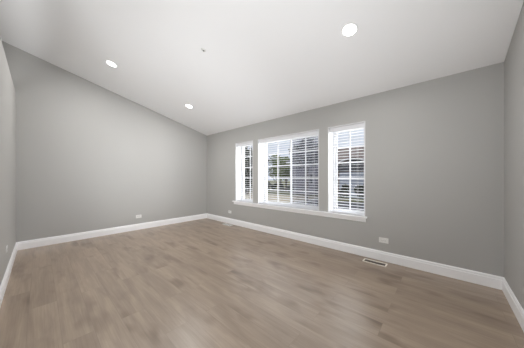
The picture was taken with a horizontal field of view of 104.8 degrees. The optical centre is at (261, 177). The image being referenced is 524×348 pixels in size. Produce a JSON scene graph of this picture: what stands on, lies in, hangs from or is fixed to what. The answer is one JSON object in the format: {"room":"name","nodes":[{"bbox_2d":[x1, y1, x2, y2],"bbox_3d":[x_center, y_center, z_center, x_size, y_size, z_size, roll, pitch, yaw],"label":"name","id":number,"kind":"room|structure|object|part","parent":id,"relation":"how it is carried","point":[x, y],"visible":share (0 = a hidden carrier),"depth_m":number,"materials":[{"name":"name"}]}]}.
{"room":"empty living room","nodes":[
{"label":"empty living room","id":0,"kind":"room"},
{"bbox_2d":[0,38,15,284],"bbox_3d":[-3.095,-0.090,2.370,2.750,2.605,0.120,0,0,42],"label":"wall","id":1,"kind":"structure","parent":0,"point":[7,90],"depth_m":2.41,"materials":[{"name":"paint"}]},
{"bbox_2d":[0,242,16,306],"bbox_3d":[-3.049,1.144,2.421,2.750,0.138,0.016,0,0,42],"label":"baseboard","id":2,"kind":"structure","parent":1,"relation":"attached to","point":[4,282],"depth_m":2.30,"materials":[{"name":"paint"}]},
{"bbox_2d":[2,41,206,241],"bbox_3d":[-3.470,-0.720,4.093,0.120,3.866,5.900,0,0,42],"label":"wall","id":3,"kind":"structure","parent":0,"point":[90,157],"depth_m":4.03,"materials":[{"name":"paint"}]},
{"bbox_2d":[17,213,206,250],"bbox_3d":[-2.854,1.144,4.672,0.016,0.138,3.615,0,0,42],"label":"baseboard","id":4,"kind":"structure","parent":3,"relation":"attached to","point":[40,242],"depth_m":4.12,"materials":[{"name":"paint"}]},
{"bbox_2d":[0,218,523,347],"bbox_3d":[-1.341,1.263,2.084,5.975,0.100,6.020,0,0,42],"label":"floor","id":5,"kind":"structure","parent":0,"point":[200,283],"depth_m":2.02,"materials":[{"name":"wood"}]},
{"bbox_2d":[362,258,387,266],"bbox_3d":[1.601,1.209,2.863,0.300,0.007,0.125,0,0,42],"label":"floor vent","id":6,"kind":"object","parent":5,"relation":"in","point":[364,259],"visible":1,"depth_m":2.86,"materials":[{"name":"beige metal"}]},
{"bbox_2d":[0,0,523,135],"bbox_3d":[-1.341,-2.000,2.084,5.975,1.667,6.020,0,0,42],"label":"ceiling","id":7,"kind":"structure","parent":0,"point":[263,60],"depth_m":2.54,"materials":[{"name":"paint"}]},
{"bbox_2d":[105,60,117,67],"bbox_3d":[-2.499,-1.883,3.349,0.163,0.045,0.168,0,0,-43],"label":"recessed light","id":8,"kind":"object","parent":7,"relation":"in","point":[108,62],"visible":1,"depth_m":3.34,"materials":[{"name":"white"}]},
{"bbox_2d":[341,22,357,36],"bbox_3d":[0.914,-1.538,2.106,0.163,0.045,0.168,0,0,-43],"label":"recessed light","id":9,"kind":"object","parent":7,"relation":"in","point":[350,29],"visible":1,"depth_m":2.10,"materials":[{"name":"white"}]},
{"bbox_2d":[207,62,503,276],"bbox_3d":[0.579,-0.015,4.204,5.735,2.455,0.300,0,0,42],"label":"wall","id":10,"kind":"structure","parent":0,"point":[434,149],"depth_m":2.67,"materials":[{"name":"paint"}]},
{"bbox_2d":[235,140,252,202],"bbox_3d":[-0.349,-0.125,5.028,0.623,1.474,0.284,0,0,42],"label":"window","id":11,"kind":"structure","parent":10,"relation":"in","point":[240,171],"depth_m":5.17,"materials":[{"name":"white plastic"}]},
{"bbox_2d":[237,142,251,201],"bbox_3d":[-0.404,-0.125,4.967,0.583,1.444,0.070,0,0,42],"label":"window blind","id":12,"kind":"object","parent":11,"relation":"attached to","point":[246,143],"visible":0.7,"depth_m":4.97,"materials":[{"name":"white plastic"}]},
{"bbox_3d":[-0.289,-0.124,5.094,0.595,1.449,0.085,0,0,42],"label":"frame","id":13,"kind":"part","parent":11,"relation":"part of","materials":[{"name":"white plastic"}]},
{"bbox_3d":[-0.295,-0.120,5.087,0.519,1.381,0.020,0,0,42],"label":"sash","id":14,"kind":"part","parent":11,"relation":"part of","materials":[{"name":"white plastic"}]},
{"bbox_2d":[244,146,251,197],"bbox_3d":[-0.297,-0.119,5.085,0.467,1.343,0.007,0,0,42],"label":"grille","id":15,"kind":"object","parent":11,"relation":"attached to","point":[250,156],"depth_m":5.15,"materials":[{"name":"white plastic"}]},
{"bbox_2d":[258,129,318,210],"bbox_3d":[0.557,-0.125,4.207,1.498,1.474,0.284,0,0,42],"label":"window","id":16,"kind":"structure","parent":10,"relation":"in","point":[260,151],"depth_m":4.45,"materials":[{"name":"white plastic"}]},
{"bbox_2d":[267,142,289,201],"bbox_3d":[0.355,-0.119,4.494,0.657,1.343,0.007,0,0,42],"label":"grille","id":17,"kind":"object","parent":16,"relation":"attached to","point":[270,142],"depth_m":4.50,"materials":[{"name":"white plastic"}]},
{"bbox_3d":[0.357,-0.120,4.497,0.709,1.381,0.020,0,0,42],"label":"sash","id":18,"kind":"part","parent":16,"relation":"part of","materials":[{"name":"white plastic"}]},
{"bbox_2d":[259,131,317,209],"bbox_3d":[0.502,-0.125,4.146,1.458,1.444,0.070,0,0,42],"label":"window blind","id":19,"kind":"object","parent":16,"relation":"attached to","point":[314,133],"visible":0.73,"depth_m":4.08,"materials":[{"name":"white plastic"}]},
{"bbox_3d":[0.053,-0.110,4.562,0.002,1.386,0.056,0,0,42],"label":"ladder cord","id":20,"kind":"part","parent":19,"relation":"part of","materials":[{"name":"white fabric"}]},
{"bbox_3d":[0.355,-0.110,4.288,0.002,1.386,0.056,0,0,42],"label":"ladder cord","id":21,"kind":"part","parent":19,"relation":"part of","materials":[{"name":"white fabric"}]},
{"bbox_3d":[0.506,0.587,4.151,1.458,0.020,0.052,0,0,42],"label":"rail","id":22,"kind":"part","parent":19,"relation":"part of","materials":[{"name":"white plastic"}]},
{"bbox_3d":[0.960,-0.110,3.740,0.002,1.386,0.056,0,0,42],"label":"ladder cord","id":23,"kind":"part","parent":19,"relation":"part of","materials":[{"name":"white fabric"}]},
{"bbox_3d":[0.880,-0.120,4.053,0.709,1.381,0.020,0,0,42],"label":"sash","id":24,"kind":"part","parent":16,"relation":"part of","materials":[{"name":"white plastic"}]},
{"bbox_2d":[292,138,317,204],"bbox_3d":[0.877,-0.119,4.051,0.657,1.343,0.007,0,0,42],"label":"grille","id":25,"kind":"object","parent":16,"relation":"attached to","point":[305,164],"depth_m":4.05,"materials":[{"name":"white plastic"}]},
{"bbox_2d":[232,201,366,221],"bbox_3d":[0.421,0.644,4.113,3.153,0.087,0.047,0,0,42],"label":"trim","id":26,"kind":"structure","parent":10,"relation":"attached to","point":[288,209],"depth_m":3.72,"materials":[{"name":"paint"}]},
{"bbox_2d":[328,121,364,215],"bbox_3d":[1.457,-0.125,3.393,0.596,1.474,0.284,0,0,42],"label":"window","id":27,"kind":"structure","parent":10,"relation":"in","point":[332,170],"depth_m":3.50,"materials":[{"name":"white plastic"}]},
{"bbox_2d":[330,123,363,215],"bbox_3d":[1.401,-0.125,3.332,0.556,1.444,0.070,0,0,42],"label":"window blind","id":28,"kind":"object","parent":27,"relation":"attached to","point":[360,125],"visible":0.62,"depth_m":3.33,"materials":[{"name":"white plastic"}]},
{"bbox_3d":[1.282,-0.110,3.449,0.002,1.386,0.056,0,0,42],"label":"ladder cord","id":29,"kind":"part","parent":28,"relation":"part of","materials":[{"name":"white fabric"}]},
{"bbox_3d":[1.406,0.587,3.337,0.556,0.020,0.052,0,0,42],"label":"rail","id":30,"kind":"part","parent":28,"relation":"part of","materials":[{"name":"white plastic"}]},
{"bbox_3d":[1.510,-0.120,3.453,0.492,1.381,0.020,0,0,42],"label":"sash","id":31,"kind":"part","parent":27,"relation":"part of","materials":[{"name":"white plastic"}]},
{"bbox_2d":[338,131,363,209],"bbox_3d":[1.508,-0.119,3.450,0.440,1.343,0.007,0,0,42],"label":"grille","id":32,"kind":"object","parent":27,"relation":"attached to","point":[349,162],"depth_m":3.45,"materials":[{"name":"white plastic"}]},
{"bbox_2d":[207,213,502,289],"bbox_3d":[0.473,1.144,4.087,5.735,0.138,0.016,0,0,42],"label":"baseboard","id":33,"kind":"structure","parent":10,"relation":"attached to","point":[493,281],"depth_m":2.88,"materials":[{"name":"paint"}]},
{"bbox_2d":[379,237,387,243],"bbox_3d":[1.764,0.916,2.924,0.120,0.074,0.008,0,0,42],"label":"wall outlet","id":34,"kind":"object","parent":10,"relation":"attached to","point":[382,240],"visible":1,"depth_m":2.92,"materials":[{"name":"white plastic"}]},
{"bbox_2d":[504,2,523,309],"bbox_3d":[0.870,-0.720,0.164,0.120,3.866,5.900,0,0,42],"label":"wall","id":35,"kind":"structure","parent":0,"point":[514,60],"depth_m":1.85,"materials":[{"name":"paint"}]},
{"bbox_2d":[502,277,523,331],"bbox_3d":[0.719,1.144,0.098,0.016,0.138,5.600,0,0,42],"label":"baseboard","id":36,"kind":"structure","parent":35,"relation":"attached to","point":[511,298],"depth_m":1.81,"materials":[{"name":"paint"}]},
{"label":"outside","id":37,"kind":"structure","parent":0,"visible":0},
{"bbox_2d":[249,180,363,202],"bbox_3d":[19.400,1.863,47.883,115.000,0.200,89.680,0,0,42],"label":"ground","id":38,"kind":"structure","parent":37,"point":[273,182],"depth_m":21.93,"materials":[{"name":"grey concrete"}]},
{"bbox_2d":[245,147,269,194],"bbox_3d":[-1.669,-1.169,21.294,3.894,6.020,4.980,0,0,42],"label":"broadleaf tree","id":39,"kind":"object","parent":38,"relation":"on","point":[247,162],"visible":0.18,"depth_m":20.13,"materials":[{"name":"green plant"}]},
{"bbox_2d":[267,153,289,183],"bbox_3d":[2.725,-0.986,31.030,3.752,5.506,3.287,0,0,-29],"label":"broadleaf tree","id":40,"kind":"object","parent":38,"relation":"on","point":[272,156],"visible":0.16,"depth_m":30.58,"materials":[{"name":"green plant"}]},
{"bbox_2d":[245,193,313,202],"bbox_3d":[-1.926,1.753,19.491,13.500,0.020,5.600,0,0,42],"label":"driveway","id":41,"kind":"structure","parent":38,"relation":"on","point":[247,196],"depth_m":17.39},
{"bbox_2d":[273,158,289,189],"bbox_3d":[2.804,-0.370,25.677,2.925,4.273,2.796,0,0,-19],"label":"broadleaf tree","id":42,"kind":"object","parent":38,"relation":"on","point":[283,171],"visible":0.69,"depth_m":25.20,"materials":[{"name":"green plant"}]},
{"bbox_2d":[286,151,317,194],"bbox_3d":[6.195,-0.742,23.132,3.550,5.010,6.800,0,0,42],"label":"house","id":43,"kind":"structure","parent":38,"relation":"on","point":[297,172],"depth_m":20.87,"materials":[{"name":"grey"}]},
{"bbox_3d":[4.778,0.113,20.413,0.800,1.000,0.026,0,0,42],"label":"pane","id":44,"kind":"part","parent":43,"relation":"part of","materials":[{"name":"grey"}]},
{"bbox_2d":[289,198,317,203],"bbox_3d":[2.554,1.698,13.748,0.250,0.130,6.100,0,0,42],"label":"kerb","id":45,"kind":"object","parent":38,"relation":"on","point":[302,201],"visible":0.21,"depth_m":13.80,"materials":[{"name":"grey concrete"}]},
{"bbox_2d":[298,200,363,210],"bbox_3d":[7.835,1.748,8.966,13.900,0.030,6.100,0,0,42],"label":"road","id":46,"kind":"structure","parent":38,"relation":"on","point":[345,203],"depth_m":12.84,"materials":[{"name":"grey asphalt"}]},
{"bbox_2d":[288,138,317,202],"bbox_3d":[3.224,-0.608,13.895,2.346,4.744,2.567,0,0,42],"label":"broadleaf tree","id":47,"kind":"object","parent":46,"relation":"on","point":[296,148],"visible":0.69,"depth_m":13.79,"materials":[{"name":"grey plant"}]},
{"bbox_2d":[338,184,348,196],"bbox_3d":[6.359,1.043,15.729,0.921,1.154,1.027,0,0,29],"label":"clipped shrub","id":48,"kind":"object","parent":38,"relation":"on","point":[346,186],"visible":0.8,"depth_m":15.47,"materials":[{"name":"green plant"}]},
{"bbox_2d":[338,146,363,198],"bbox_3d":[11.336,-0.642,17.822,10.300,4.810,7.370,0,0,42],"label":"house","id":49,"kind":"structure","parent":38,"relation":"on","point":[342,168],"depth_m":17.19,"materials":[{"name":"beige brick"}]},
{"bbox_3d":[7.669,0.653,16.826,2.400,2.180,0.050,0,0,42],"label":"garage door","id":50,"kind":"part","parent":49,"relation":"part of","materials":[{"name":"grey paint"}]},
{"bbox_2d":[354,185,363,196],"bbox_3d":[7.285,1.011,14.670,1.041,1.114,0.890,0,0,-12],"label":"clipped shrub","id":51,"kind":"object","parent":38,"relation":"on","point":[358,187],"visible":0.48,"depth_m":14.62,"materials":[{"name":"green plant"}]}
]}

